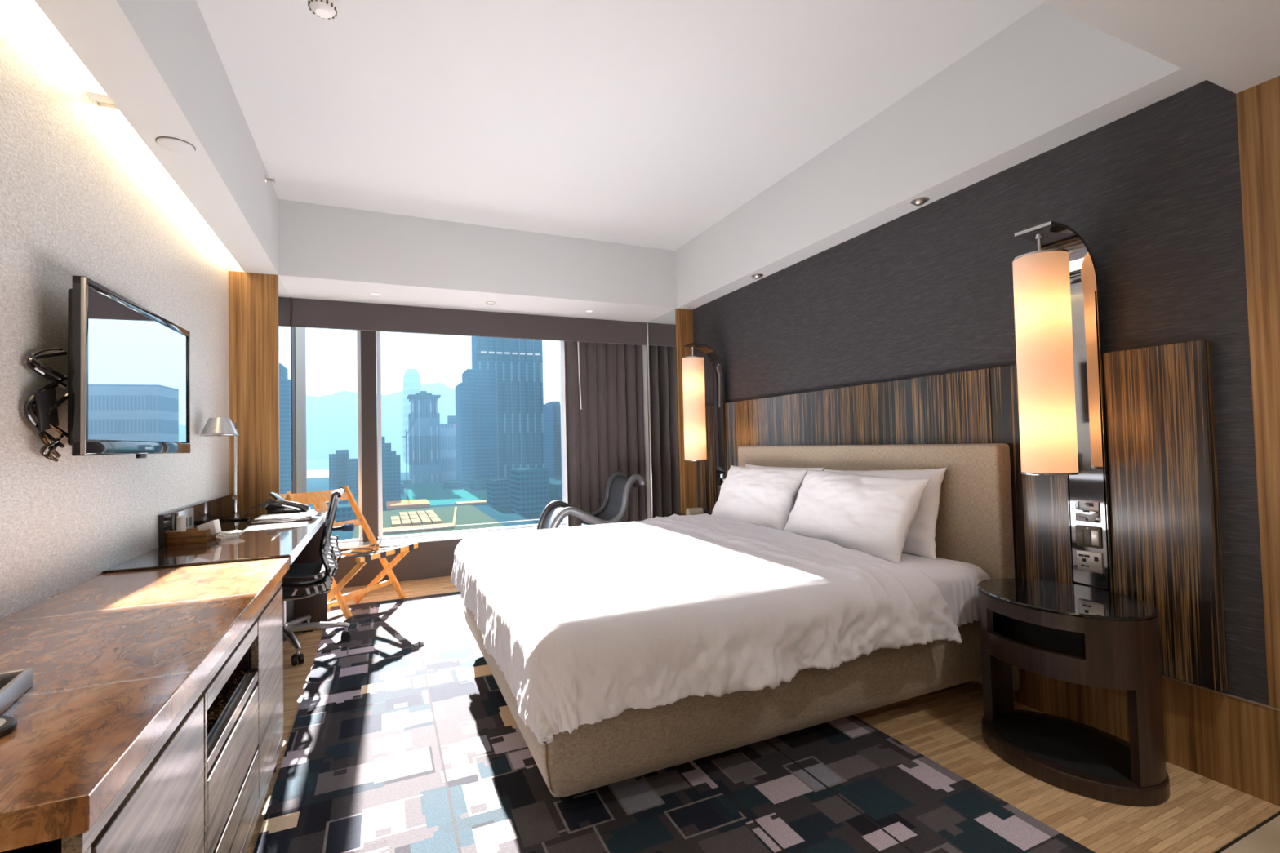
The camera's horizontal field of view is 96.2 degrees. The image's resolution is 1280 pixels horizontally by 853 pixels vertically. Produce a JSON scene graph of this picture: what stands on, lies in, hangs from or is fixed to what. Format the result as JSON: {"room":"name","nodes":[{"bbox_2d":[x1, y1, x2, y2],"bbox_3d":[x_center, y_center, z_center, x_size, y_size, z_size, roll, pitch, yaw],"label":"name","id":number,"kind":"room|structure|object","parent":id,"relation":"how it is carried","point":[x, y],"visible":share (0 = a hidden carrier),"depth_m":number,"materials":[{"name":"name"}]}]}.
{"room":"hotel room","nodes":[
{"label":"hotel room","id":0,"kind":"room"},
{"bbox_2d":[0,0,229,620],"bbox_3d":[-1.307,-0.253,0.577,0.100,3.000,6.906,-1,-2,-24],"label":"wall","id":1,"kind":"structure","parent":0,"point":[77,198],"depth_m":1.85,"materials":[{"name":"beige paint"}]},
{"bbox_2d":[10,0,106,94],"bbox_3d":[-0.871,-1.224,-0.186,0.081,0.022,4.690,-1,-2,-24],"label":"light","id":2,"kind":"object","parent":1,"relation":"attached to","point":[33,13],"visible":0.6,"depth_m":1.71,"materials":[{"name":"white plastic"}]},
{"bbox_2d":[23,275,190,462],"bbox_3d":[-1.838,-0.158,2.041,0.119,0.549,0.973,-1,-2,-22],"label":"television","id":3,"kind":"object","parent":1,"relation":"attached to","point":[128,393],"visible":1,"depth_m":1.88,"materials":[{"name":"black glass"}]},
{"bbox_2d":[34,0,278,275],"bbox_3d":[-1.207,-1.428,0.667,0.382,0.570,6.906,-1,-2,-24],"label":"ceiling soffit","id":4,"kind":"structure","parent":1,"relation":"attached to","point":[158,62],"depth_m":2.14,"materials":[{"name":"grey paint"}]},
{"bbox_2d":[99,102,239,265],"bbox_3d":[-2.265,-1.104,2.911,0.081,0.022,1.886,-1,-2,-24],"label":"light","id":5,"kind":"object","parent":1,"relation":"attached to","point":[112,112],"visible":0.64,"depth_m":2.51,"materials":[{"name":"white plastic"}]},
{"bbox_2d":[155,136,195,154],"bbox_3d":[-1.788,-1.081,2.214,0.120,0.010,0.120,-1,-2,-24],"label":"ceiling speaker","id":6,"kind":"object","parent":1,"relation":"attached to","point":[171,144],"visible":1,"depth_m":2.20,"materials":[{"name":"grey paint"}]},
{"bbox_2d":[158,493,233,546],"bbox_3d":[-2.385,0.483,3.135,0.019,0.138,1.304,-1,-2,-24],"label":"backsplash","id":7,"kind":"structure","parent":1,"relation":"attached to","point":[220,508],"depth_m":3.09,"materials":[{"name":"black wood"}]},
{"bbox_2d":[228,271,279,515],"bbox_3d":[-2.597,0.172,3.785,0.376,2.390,0.030,-1,-2,-24],"label":"wall panel","id":8,"kind":"object","parent":1,"relation":"attached to","point":[253,298],"visible":0.43,"depth_m":3.80,"materials":[{"name":"brown wood"}]},
{"bbox_2d":[265,174,275,183],"bbox_3d":[-2.241,-1.496,3.482,0.046,0.052,0.052,-1,-2,-24],"label":"sprinkler","id":9,"kind":"object","parent":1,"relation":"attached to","point":[267,180],"visible":1,"depth_m":3.47,"materials":[{"name":"grey metal"}]},
{"bbox_2d":[278,276,292,501],"bbox_3d":[-2.569,0.182,4.140,0.034,2.390,0.594,-1,-2,-24],"label":"wall","id":10,"kind":"structure","parent":0,"point":[284,298],"depth_m":4.13,"materials":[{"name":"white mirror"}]},
{"bbox_2d":[290,297,296,493],"bbox_3d":[-2.724,0.195,4.489,0.038,2.390,0.170,-1,-2,-24],"label":"trim","id":11,"kind":"structure","parent":10,"relation":"attached to","point":[293,377],"depth_m":4.48,"materials":[{"name":"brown metal"}]},
{"bbox_2d":[195,0,1042,250],"bbox_3d":[-0.373,-1.673,2.852,3.702,0.100,3.826,-1,-2,-24],"label":"ceiling","id":12,"kind":"structure","parent":0,"point":[649,123],"depth_m":2.80,"materials":[{"name":"grey paint"}]},
{"bbox_2d":[307,0,337,19],"bbox_3d":[-1.211,-1.598,2.194,0.100,0.044,0.100,-1,-2,-24],"label":"ceiling detector","id":13,"kind":"object","parent":12,"relation":"attached to","point":[325,9],"visible":1,"depth_m":2.18,"materials":[{"name":"white plastic"}]},
{"bbox_2d":[641,309,680,519],"bbox_3d":[0.127,-0.038,5.949,0.280,2.800,1.664,-1,-2,-24],"label":"wall","id":14,"kind":"structure","parent":0,"point":[661,331],"depth_m":5.42,"materials":[{"name":"mirror"}]},
{"bbox_2d":[370,293,380,295],"bbox_3d":[-2.031,-1.016,4.414,0.069,0.005,0.069,-1,-2,-24],"label":"recessed light","id":15,"kind":"object","parent":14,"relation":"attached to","point":[373,294],"visible":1,"depth_m":4.41,"materials":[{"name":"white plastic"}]},
{"bbox_2d":[329,524,568,589],"bbox_3d":[-1.569,1.220,5.691,3.110,0.352,0.455,-1,-2,-24],"label":"window sill","id":16,"kind":"structure","parent":14,"relation":"in","point":[432,559],"depth_m":5.24,"materials":[{"name":"white stone"}]},
{"bbox_2d":[300,327,568,542],"bbox_3d":[-1.581,-0.181,5.682,3.110,2.448,0.400,-1,-2,-24],"label":"window","id":17,"kind":"structure","parent":16,"relation":"attached to","point":[368,348],"depth_m":5.31,"materials":[{"name":"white metal"}]},
{"bbox_2d":[291,297,646,345],"bbox_3d":[-1.323,-0.904,5.093,3.036,0.223,0.025,-1,-2,-24],"label":"curtain valance","id":18,"kind":"object","parent":14,"relation":"attached to","point":[306,313],"visible":1,"depth_m":4.97,"materials":[{"name":"brown fabric"}]},
{"bbox_2d":[485,301,495,305],"bbox_3d":[-1.239,-1.022,4.771,0.080,0.012,0.080,-1,-2,-24],"label":"smoke detector","id":19,"kind":"object","parent":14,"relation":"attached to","point":[491,303],"visible":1,"depth_m":4.75,"materials":[{"name":"white plastic"}]},
{"bbox_2d":[564,341,646,527],"bbox_3d":[-0.341,0.000,5.656,0.816,2.670,0.156,-1,-2,-24],"label":"curtain","id":20,"kind":"object","parent":14,"relation":"hanging from","point":[605,437],"visible":0.61,"depth_m":5.60,"materials":[{"name":"brown fabric"}]},
{"bbox_2d":[577,342,582,408],"bbox_3d":[-0.576,-0.495,5.482,0.027,0.660,0.012,-1,-2,-24],"label":"wand","id":21,"kind":"object","parent":20,"relation":"hanging from","point":[578,342],"visible":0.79,"depth_m":5.48,"materials":[{"name":"white plastic"}]},
{"bbox_2d":[645,322,652,518],"bbox_3d":[0.094,0.160,5.676,0.008,2.390,0.020,-1,-2,-24],"label":"trim","id":22,"kind":"structure","parent":14,"relation":"attached to","point":[646,322],"depth_m":5.68,"materials":[{"name":"silver metal"}]},
{"bbox_2d":[675,308,697,512],"bbox_3d":[0.470,0.137,5.168,0.261,2.390,0.030,-1,-2,-24],"label":"wall","id":23,"kind":"structure","parent":0,"point":[683,317],"depth_m":5.13,"materials":[{"name":"brown wood"}]},
{"bbox_2d":[228,199,676,322],"bbox_3d":[-1.458,-1.295,5.268,3.703,0.570,1.694,-1,-2,-24],"label":"ceiling soffit","id":24,"kind":"structure","parent":23,"relation":"attached to","point":[326,252],"depth_m":4.45,"materials":[{"name":"grey paint"}]},
{"bbox_2d":[246,575,1279,852],"bbox_3d":[0.182,1.304,2.062,4.002,0.100,8.700,-1,-2,-24],"label":"floor","id":25,"kind":"structure","parent":0,"point":[1201,814],"depth_m":1.93,"materials":[{"name":"brown wood"}]},
{"bbox_2d":[0,578,283,852],"bbox_3d":[-1.262,0.900,1.319,0.548,0.735,1.598,-1,-2,-24],"label":"credenza","id":26,"kind":"object","parent":25,"relation":"on","point":[202,787],"visible":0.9,"depth_m":1.29,"materials":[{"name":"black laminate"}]},
{"bbox_2d":[0,557,289,852],"bbox_3d":[-1.286,0.509,1.365,0.568,0.046,1.702,-1,-2,-24],"label":"countertop","id":27,"kind":"structure","parent":26,"relation":"on","point":[114,659],"depth_m":1.11,"materials":[{"name":"brown wood"}]},
{"bbox_2d":[0,715,17,737],"bbox_3d":[-0.998,0.457,0.856,0.096,0.015,0.096,-1,-2,-24],"label":"coaster","id":28,"kind":"object","parent":27,"relation":"on","point":[7,723],"visible":1,"depth_m":0.88,"materials":[{"name":"black plastic"}]},
{"bbox_2d":[0,667,32,715],"bbox_3d":[-1.129,0.452,0.898,0.194,0.034,0.230,0,-2,-31],"label":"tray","id":29,"kind":"object","parent":27,"relation":"on","point":[14,684],"visible":1,"depth_m":1.00,"materials":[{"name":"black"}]},
{"bbox_2d":[102,493,327,632],"bbox_3d":[-2.009,0.867,2.983,0.572,0.930,1.861,-1,-2,-24],"label":"desk","id":30,"kind":"object","parent":25,"relation":"on","point":[301,544],"visible":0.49,"depth_m":2.65,"materials":[{"name":"brown wood"}]},
{"bbox_2d":[175,507,194,529],"bbox_3d":[-2.217,0.470,2.803,0.014,0.128,0.240,-1,-2,-24],"label":"panel","id":31,"kind":"object","parent":30,"relation":"attached to","point":[188,513],"visible":0.55,"depth_m":2.84,"materials":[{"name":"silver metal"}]},
{"bbox_2d":[167,528,215,544],"bbox_3d":[-2.066,0.503,2.650,0.152,0.055,0.102,-1,-2,-16],"label":"wooden box","id":32,"kind":"object","parent":30,"relation":"on","point":[193,535],"visible":0.75,"depth_m":2.61,"materials":[{"name":"brown wood"}]},
{"bbox_2d":[176,515,186,531],"bbox_3d":[-2.097,0.467,2.628,0.035,0.115,0.027,0,-2,-44],"label":"paper packet","id":33,"kind":"object","parent":32,"relation":"in","point":[180,520],"visible":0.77,"depth_m":2.64,"materials":[{"name":"white paper"}]},
{"bbox_2d":[196,519,221,535],"bbox_3d":[-2.010,0.479,2.682,0.082,0.083,0.044,-1,-2,-7],"label":"paper packet","id":34,"kind":"object","parent":32,"relation":"in","point":[214,526],"visible":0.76,"depth_m":2.66,"materials":[{"name":"white paper"}]},
{"bbox_2d":[215,529,244,539],"bbox_3d":[-1.970,0.518,2.751,0.107,0.026,0.103,-2,-2,32],"label":"card stack","id":35,"kind":"object","parent":30,"relation":"on","point":[227,535],"visible":0.88,"depth_m":2.73,"materials":[{"name":"white paper"}]},
{"bbox_2d":[199,417,262,521],"bbox_3d":[-2.371,0.259,3.353,0.283,0.597,0.641,-1,-2,-7],"label":"desk lamp","id":36,"kind":"object","parent":30,"relation":"on","point":[214,426],"visible":0.92,"depth_m":3.14,"materials":[{"name":"silver metal"}]},
{"bbox_2d":[243,521,307,531],"bbox_3d":[-1.966,0.540,3.110,0.280,0.002,0.200,-1,-2,-27],"label":"paper sheet","id":37,"kind":"object","parent":30,"relation":"on","point":[295,524],"visible":0.86,"depth_m":3.10,"materials":[{"name":"white paper"}]},
{"bbox_2d":[250,517,312,524],"bbox_3d":[-2.106,0.546,3.398,0.300,0.014,0.230,-1,-2,-26],"label":"folder","id":38,"kind":"object","parent":30,"relation":"on","point":[252,522],"visible":0.53,"depth_m":3.30,"materials":[{"name":"white paper"}]},
{"bbox_2d":[253,511,318,520],"bbox_3d":[-2.101,0.533,3.423,0.300,0.011,0.230,-1,-2,-23],"label":"folder","id":39,"kind":"object","parent":38,"relation":"on","point":[308,514],"visible":1,"depth_m":3.37,"materials":[{"name":"white paper"}]},
{"bbox_2d":[260,492,316,514],"bbox_3d":[-2.236,0.489,3.661,0.279,0.147,0.171,-1,-2,-18],"label":"telephone","id":40,"kind":"object","parent":30,"relation":"on","point":[278,505],"visible":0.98,"depth_m":3.59,"materials":[{"name":"black plastic"}]},
{"bbox_2d":[282,594,295,641],"bbox_3d":[-2.312,1.224,3.678,0.188,0.268,0.188,-1,-2,-24],"label":"waste bin","id":41,"kind":"object","parent":25,"relation":"on","point":[290,604],"visible":0.02,"depth_m":3.66,"materials":[{"name":"black plastic"}]},
{"bbox_2d":[280,487,354,666],"bbox_3d":[-2.130,0.874,3.498,0.697,0.949,0.703,-1,-2,-24],"label":"office chair","id":42,"kind":"object","parent":25,"relation":"on","point":[329,562],"visible":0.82,"depth_m":3.47,"materials":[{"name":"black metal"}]},
{"bbox_2d":[288,485,417,619],"bbox_3d":[-2.160,0.921,4.311,0.802,0.903,0.653,-2,-2,18],"label":"folding chair","id":43,"kind":"object","parent":25,"relation":"on","point":[318,499],"visible":0.71,"depth_m":4.37,"materials":[{"name":"brown wood"}]},
{"bbox_2d":[253,591,1095,852],"bbox_3d":[-0.516,1.290,2.966,2.190,0.008,4.020,-1,-2,-24],"label":"rug","id":44,"kind":"object","parent":25,"relation":"on","point":[404,738],"visible":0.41,"depth_m":1.99,"materials":[{"name":"multicoloured carpet"}]},
{"bbox_2d":[536,471,646,529],"bbox_3d":[-0.429,0.871,4.865,0.947,0.931,0.612,-1,-2,-24],"label":"lounge chair","id":45,"kind":"object","parent":44,"relation":"on","point":[615,507],"visible":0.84,"depth_m":4.92,"materials":[{"name":"grey leather"}]},
{"bbox_2d":[462,443,1019,797],"bbox_3d":[0.283,0.694,2.992,2.091,1.147,2.000,-1,-2,-24],"label":"bed","id":46,"kind":"object","parent":44,"relation":"on","point":[975,523],"visible":0.27,"depth_m":2.27,"materials":[{"name":"beige fabric"}]},
{"bbox_2d":[450,513,962,744],"bbox_3d":[0.118,0.751,2.934,1.974,0.347,2.270,-1,-2,-24],"label":"duvet","id":47,"kind":"object","parent":46,"relation":"on","point":[590,624],"visible":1,"depth_m":2.06,"materials":[{"name":"white fabric"}]},
{"bbox_2d":[893,552,991,626],"bbox_3d":[0.791,0.752,3.260,0.707,0.244,2.057,-1,-2,-24],"label":"fitted sheet","id":48,"kind":"object","parent":46,"relation":"on","point":[957,581],"visible":0.08,"depth_m":2.42,"materials":[{"name":"white fabric"}]},
{"bbox_2d":[711,465,806,530],"bbox_3d":[0.740,0.458,3.739,0.262,0.379,0.807,-1,-2,-26],"label":"pillow","id":49,"kind":"object","parent":48,"relation":"on","point":[759,496],"visible":0.94,"depth_m":3.56,"materials":[{"name":"white fabric"}]},
{"bbox_2d":[745,463,823,508],"bbox_3d":[0.890,0.461,3.762,0.184,0.409,0.805,-1,-2,-20],"label":"pillow","id":50,"kind":"object","parent":48,"relation":"on","point":[795,497],"visible":0.03,"depth_m":3.59,"materials":[{"name":"white fabric"}]},
{"bbox_2d":[783,469,929,563],"bbox_3d":[1.071,0.433,2.962,0.283,0.386,0.822,-1,-2,-21],"label":"pillow","id":51,"kind":"object","parent":48,"relation":"on","point":[873,516],"visible":0.96,"depth_m":2.79,"materials":[{"name":"white fabric"}]},
{"bbox_2d":[823,467,946,559],"bbox_3d":[1.215,0.429,3.005,0.186,0.450,0.818,-1,-2,-24],"label":"pillow","id":52,"kind":"object","parent":48,"relation":"on","point":[920,538],"visible":0.18,"depth_m":2.69,"materials":[{"name":"white fabric"}]},
{"bbox_2d":[666,512,711,516],"bbox_3d":[0.450,1.017,4.575,0.442,0.598,0.576,-1,-2,-24],"label":"nightstand","id":53,"kind":"object","parent":25,"relation":"on","point":[678,513],"visible":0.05,"depth_m":4.74,"materials":[{"name":"black wood"}]},
{"bbox_2d":[685,506,707,515],"bbox_3d":[0.443,0.672,4.455,0.153,0.085,0.085,-1,-2,-14],"label":"alarm clock","id":54,"kind":"object","parent":53,"relation":"on","point":[691,511],"visible":0.54,"depth_m":4.42,"materials":[{"name":"beige plastic"}]},
{"bbox_2d":[977,577,1170,806],"bbox_3d":[1.558,0.922,2.114,0.442,0.598,0.576,-1,-2,-24],"label":"nightstand","id":55,"kind":"object","parent":25,"relation":"on","point":[1074,633],"visible":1,"depth_m":1.99,"materials":[{"name":"brown wood"}]},
{"bbox_2d":[1213,811,1279,852],"bbox_3d":[0.445,1.270,1.089,3.483,0.101,0.008,-1,-2,-24],"label":"trim","id":56,"kind":"structure","parent":25,"relation":"on","point":[1242,836],"depth_m":1.70,"materials":[{"name":"black"}]},
{"bbox_2d":[692,80,1268,705],"bbox_3d":[1.286,-0.082,3.548,0.100,2.081,3.646,-1,-2,-24],"label":"wall","id":57,"kind":"structure","parent":0,"point":[1153,193],"depth_m":2.31,"materials":[{"name":"grey fabric"}]},
{"bbox_2d":[751,273,763,279],"bbox_3d":[0.852,-1.086,4.167,0.086,0.020,0.086,-1,-2,-24],"label":"recessed light","id":58,"kind":"object","parent":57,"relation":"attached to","point":[757,276],"visible":1,"depth_m":4.15,"materials":[{"name":"grey metal"}]},
{"bbox_2d":[910,196,928,205],"bbox_3d":[1.418,-1.134,2.910,0.086,0.020,0.086,-1,-2,-24],"label":"recessed light","id":59,"kind":"object","parent":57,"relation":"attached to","point":[919,201],"visible":1,"depth_m":2.89,"materials":[{"name":"grey metal"}]},
{"bbox_2d":[675,3,1205,309],"bbox_3d":[1.194,-1.407,3.547,0.281,0.570,3.626,-1,-2,-24],"label":"ceiling soffit","id":60,"kind":"structure","parent":57,"relation":"attached to","point":[1051,78],"depth_m":2.71,"materials":[{"name":"grey paint"}]},
{"bbox_2d":[699,339,1228,692],"bbox_3d":[1.241,0.354,3.475,0.050,1.175,3.390,-1,-2,-24],"label":"wall panel","id":61,"kind":"object","parent":57,"relation":"attached to","point":[1160,411],"visible":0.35,"depth_m":2.15,"materials":[{"name":"brown wood"}]},
{"bbox_2d":[681,346,706,461],"bbox_3d":[0.433,-0.181,4.591,0.178,0.906,0.178,-1,-2,-24],"label":"lamp","id":62,"kind":"object","parent":61,"relation":"hanging from","point":[693,366],"visible":1,"depth_m":4.52,"materials":[{"name":"beige fabric"}]},
{"bbox_2d":[684,342,727,501],"bbox_3d":[0.536,0.163,4.625,0.285,1.644,0.134,-1,-2,-24],"label":"strip","id":63,"kind":"object","parent":61,"relation":"attached to","point":[718,372],"visible":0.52,"depth_m":4.67,"materials":[{"name":"brown metal"}]},
{"bbox_2d":[717,485,720,495],"bbox_3d":[0.655,0.522,4.662,0.008,0.082,0.088,-1,-2,-24],"label":"switch plate","id":64,"kind":"object","parent":61,"relation":"attached to","point":[718,486],"depth_m":4.68,"materials":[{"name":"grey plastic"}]},
{"bbox_2d":[1012,233,1079,475],"bbox_3d":[1.524,-0.275,2.167,0.178,0.906,0.178,-1,-2,-24],"label":"hanging lamp","id":65,"kind":"object","parent":61,"relation":"hanging from","point":[1048,441],"visible":1,"depth_m":2.10,"materials":[{"name":"beige fabric"}]},
{"bbox_2d":[1014,221,1113,591],"bbox_3d":[1.628,0.070,2.201,0.285,1.644,0.134,-1,-2,-24],"label":"bracket","id":66,"kind":"object","parent":61,"relation":"attached to","point":[1088,490],"visible":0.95,"depth_m":2.23,"materials":[{"name":"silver metal"}]},
{"bbox_2d":[1075,524,1102,548],"bbox_3d":[1.746,0.429,2.238,0.008,0.082,0.088,-1,-2,-24],"label":"switch plate","id":67,"kind":"object","parent":61,"relation":"attached to","point":[1086,536],"depth_m":2.23,"materials":[{"name":"grey plastic"}]},
{"bbox_2d":[968,667,1279,806],"bbox_3d":[1.323,1.113,3.492,0.104,0.304,3.656,-1,-2,-24],"label":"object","id":68,"kind":"structure","parent":57,"relation":"attached to","point":[1233,743],"depth_m":1.99,"materials":[{"name":"brown wood"}]},
{"bbox_2d":[1036,0,1279,93],"bbox_3d":[1.246,-1.469,-0.271,3.321,0.660,3.380,-1,-2,-24],"label":"trim","id":69,"kind":"structure","parent":57,"relation":"attached to","point":[1233,46],"depth_m":1.59,"materials":[{"name":"grey paint"}]},
{"bbox_2d":[1161,675,1279,711],"bbox_3d":[1.295,0.959,3.485,0.057,0.005,3.656,-1,-2,-24],"label":"trim","id":70,"kind":"structure","parent":57,"relation":"attached to","point":[1166,677],"depth_m":1.93,"materials":[{"name":"brown wood"}]},
{"bbox_2d":[1235,75,1279,709],"bbox_3d":[2.709,-0.050,0.388,0.103,2.390,3.280,-1,-2,-24],"label":"wall panel","id":71,"kind":"object","parent":57,"relation":"attached to","point":[1258,106],"visible":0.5,"depth_m":1.83,"materials":[{"name":"brown wood"}]},
{"bbox_3d":[-2.964,-0.002,4.556,0.340,2.800,1.664,-1,-2,-24],"label":"wall","id":72,"kind":"structure","parent":0,"visible":0},
{"bbox_2d":[294,327,302,493],"bbox_3d":[-2.823,0.204,4.713,0.042,2.390,0.320,-1,-2,-24],"label":"trim","id":73,"kind":"structure","parent":72,"relation":"attached to","point":[297,330],"depth_m":4.71,"materials":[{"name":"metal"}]},
{"label":"outside","id":74,"kind":"structure","parent":0,"visible":0},
{"bbox_2d":[306,456,408,472],"bbox_3d":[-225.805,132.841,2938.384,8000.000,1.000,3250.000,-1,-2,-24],"label":"water","id":75,"kind":"structure","parent":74,"point":[321,464],"depth_m":1780.59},
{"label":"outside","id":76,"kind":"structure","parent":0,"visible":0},
{"bbox_2d":[306,472,562,541],"bbox_3d":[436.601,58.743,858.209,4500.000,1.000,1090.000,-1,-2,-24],"label":"ground","id":77,"kind":"structure","parent":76,"point":[498,513],"depth_m":419.69,"materials":[{"name":"blue"}]},
{"bbox_2d":[309,503,352,522],"bbox_3d":[-187.853,53.796,348.844,23.000,10.855,23.716,-1,-2,-24],"label":"building","id":78,"kind":"structure","parent":77,"relation":"on","point":[344,513],"depth_m":341.62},
{"bbox_2d":[325,499,348,504],"bbox_3d":[-212.696,55.197,397.919,18.000,11.969,23.643,-1,-2,-24],"label":"building","id":79,"kind":"structure","parent":77,"relation":"on","point":[346,501],"depth_m":389.95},
{"bbox_2d":[328,449,349,489],"bbox_3d":[-302.699,45.946,578.518,16.500,44.800,26.000,-1,-2,-24],"label":"block","id":80,"kind":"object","parent":77,"relation":"on","point":[339,477],"visible":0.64,"depth_m":566.96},
{"bbox_2d":[348,457,358,493],"bbox_3d":[-295.748,51.220,603.392,16.500,35.300,26.000,-1,-2,-24],"label":"block","id":81,"kind":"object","parent":77,"relation":"on","point":[353,463],"visible":0.36,"depth_m":589.98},
{"bbox_2d":[361,436,400,499],"bbox_3d":[-235.007,33.231,521.697,31.500,63.800,26.000,-1,-2,-24],"label":"block","id":82,"kind":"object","parent":77,"relation":"on","point":[391,464],"visible":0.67,"depth_m":512.58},
{"bbox_2d":[400,482,404,493],"bbox_3d":[-245.619,62.234,578.245,14.000,9.474,19.807,-1,-2,-24],"label":"building","id":83,"kind":"structure","parent":77,"relation":"on","point":[402,483],"depth_m":571.69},
{"bbox_2d":[400,478,411,488],"bbox_3d":[-266.077,64.743,650.476,12.000,9.444,28.417,-1,-2,-24],"label":"building","id":84,"kind":"structure","parent":77,"relation":"on","point":[404,481],"depth_m":638.70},
{"bbox_2d":[401,417,415,494],"bbox_3d":[-223.545,27.757,556.698,13.276,76.124,1.000,-1,-2,-24],"label":"tower crane","id":85,"kind":"object","parent":77,"relation":"on","point":[415,417],"visible":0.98,"depth_m":555.18,"materials":[{"name":"metal"}]},
{"bbox_2d":[406,391,440,483],"bbox_3d":[-280.660,13.543,746.613,38.500,117.800,48.000,-1,-2,-24],"label":"tower","id":86,"kind":"structure","parent":77,"relation":"on","point":[424,467],"depth_m":728.35,"materials":[{"name":"blue glass"}]},
{"bbox_2d":[351,505,505,539],"bbox_3d":[-131.337,56.524,351.295,76.000,2.190,152.000,-1,-2,-24],"label":"construction site","id":87,"kind":"object","parent":77,"relation":"on","point":[412,518],"visible":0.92,"depth_m":341.87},
{"bbox_2d":[440,415,456,480],"bbox_3d":[-266.872,29.760,802.235,40.000,87.800,40.800,-1,-2,-24],"label":"tower","id":88,"kind":"structure","parent":77,"relation":"on","point":[447,431],"depth_m":783.31,"materials":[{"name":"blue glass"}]},
{"bbox_2d":[442,481,462,489],"bbox_3d":[-202.450,63.497,618.792,18.000,7.109,18.372,-1,-2,-24],"label":"building","id":89,"kind":"structure","parent":77,"relation":"on","point":[446,485],"depth_m":610.94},
{"bbox_2d":[469,478,486,490],"bbox_3d":[-166.206,59.966,594.260,16.000,11.059,23.673,-1,-2,-24],"label":"building","id":90,"kind":"structure","parent":77,"relation":"on","point":[475,484],"depth_m":583.89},
{"bbox_2d":[486,477,510,507],"bbox_3d":[-106.156,49.771,436.416,16.000,19.800,26.000,-1,-2,-24],"label":"block","id":91,"kind":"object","parent":77,"relation":"on","point":[498,490],"visible":0.79,"depth_m":424.63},
{"bbox_2d":[455,336,544,487],"bbox_3d":[-164.676,-36.678,678.414,98.000,208.800,63.000,-1,-2,-24],"label":"tower","id":92,"kind":"structure","parent":77,"relation":"on","point":[500,400],"depth_m":668.70,"materials":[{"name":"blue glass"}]},
{"bbox_2d":[509,467,549,513],"bbox_3d":[-76.178,43.405,395.290,21.000,28.800,26.000,-1,-2,-24],"label":"block","id":93,"kind":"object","parent":77,"relation":"on","point":[529,486],"visible":0.93,"depth_m":384.00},
{"bbox_2d":[543,401,561,475],"bbox_3d":[-124.229,17.941,843.211,54.000,106.800,40.000,-1,-2,-24],"label":"block","id":94,"kind":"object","parent":77,"relation":"on","point":[552,411],"visible":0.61,"depth_m":821.11,"materials":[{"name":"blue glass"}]},
{"bbox_2d":[557,484,562,497],"bbox_3d":[-52.134,55.293,500.452,35.000,9.700,18.768,-1,-2,-24],"label":"building","id":95,"kind":"structure","parent":77,"relation":"on","point":[559,486],"depth_m":495.84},
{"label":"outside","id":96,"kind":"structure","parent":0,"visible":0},
{"bbox_2d":[306,382,455,459],"bbox_3d":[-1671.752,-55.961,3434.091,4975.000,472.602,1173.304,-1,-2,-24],"label":"hills","id":97,"kind":"structure","parent":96,"point":[331,420],"depth_m":3309.97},
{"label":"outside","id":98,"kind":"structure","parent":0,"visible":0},
{"bbox_2d":[402,368,421,459],"bbox_3d":[-885.763,-48.161,2236.719,72.000,352.800,72.000,-1,-2,-24],"label":"tower","id":99,"kind":"structure","parent":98,"point":[411,380],"depth_m":2211.93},
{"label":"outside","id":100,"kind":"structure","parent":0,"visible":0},
{"bbox_2d":[404,480,486,506],"bbox_3d":[-201.562,66.459,603.510,83.000,0.300,330.000,-1,-2,-24],"label":"land","id":101,"kind":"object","parent":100,"point":[433,492],"visible":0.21,"depth_m":545.24,"materials":[{"name":"green plant"}]},
{"bbox_2d":[386,499,430,510],"bbox_3d":[-179.483,59.993,443.610,30.000,2.690,40.000,-1,-2,-24],"label":"roof","id":102,"kind":"structure","parent":101,"relation":"on","point":[412,504],"depth_m":430.27,"materials":[{"name":"beige concrete"}]},
{"bbox_2d":[454,500,487,506],"bbox_3d":[-123.062,59.302,449.835,40.000,1.690,15.000,-1,-2,-24],"label":"roof","id":103,"kind":"structure","parent":101,"relation":"on","point":[475,502],"depth_m":441.77,"materials":[{"name":"beige concrete"}]},
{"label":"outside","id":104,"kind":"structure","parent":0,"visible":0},
{"bbox_2d":[306,469,328,478],"bbox_3d":[-667.673,91.330,1100.489,165.000,0.600,440.000,-1,-2,-24],"label":"land wharf","id":105,"kind":"structure","parent":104,"point":[317,473],"depth_m":1078.01,"materials":[{"name":"concrete"}]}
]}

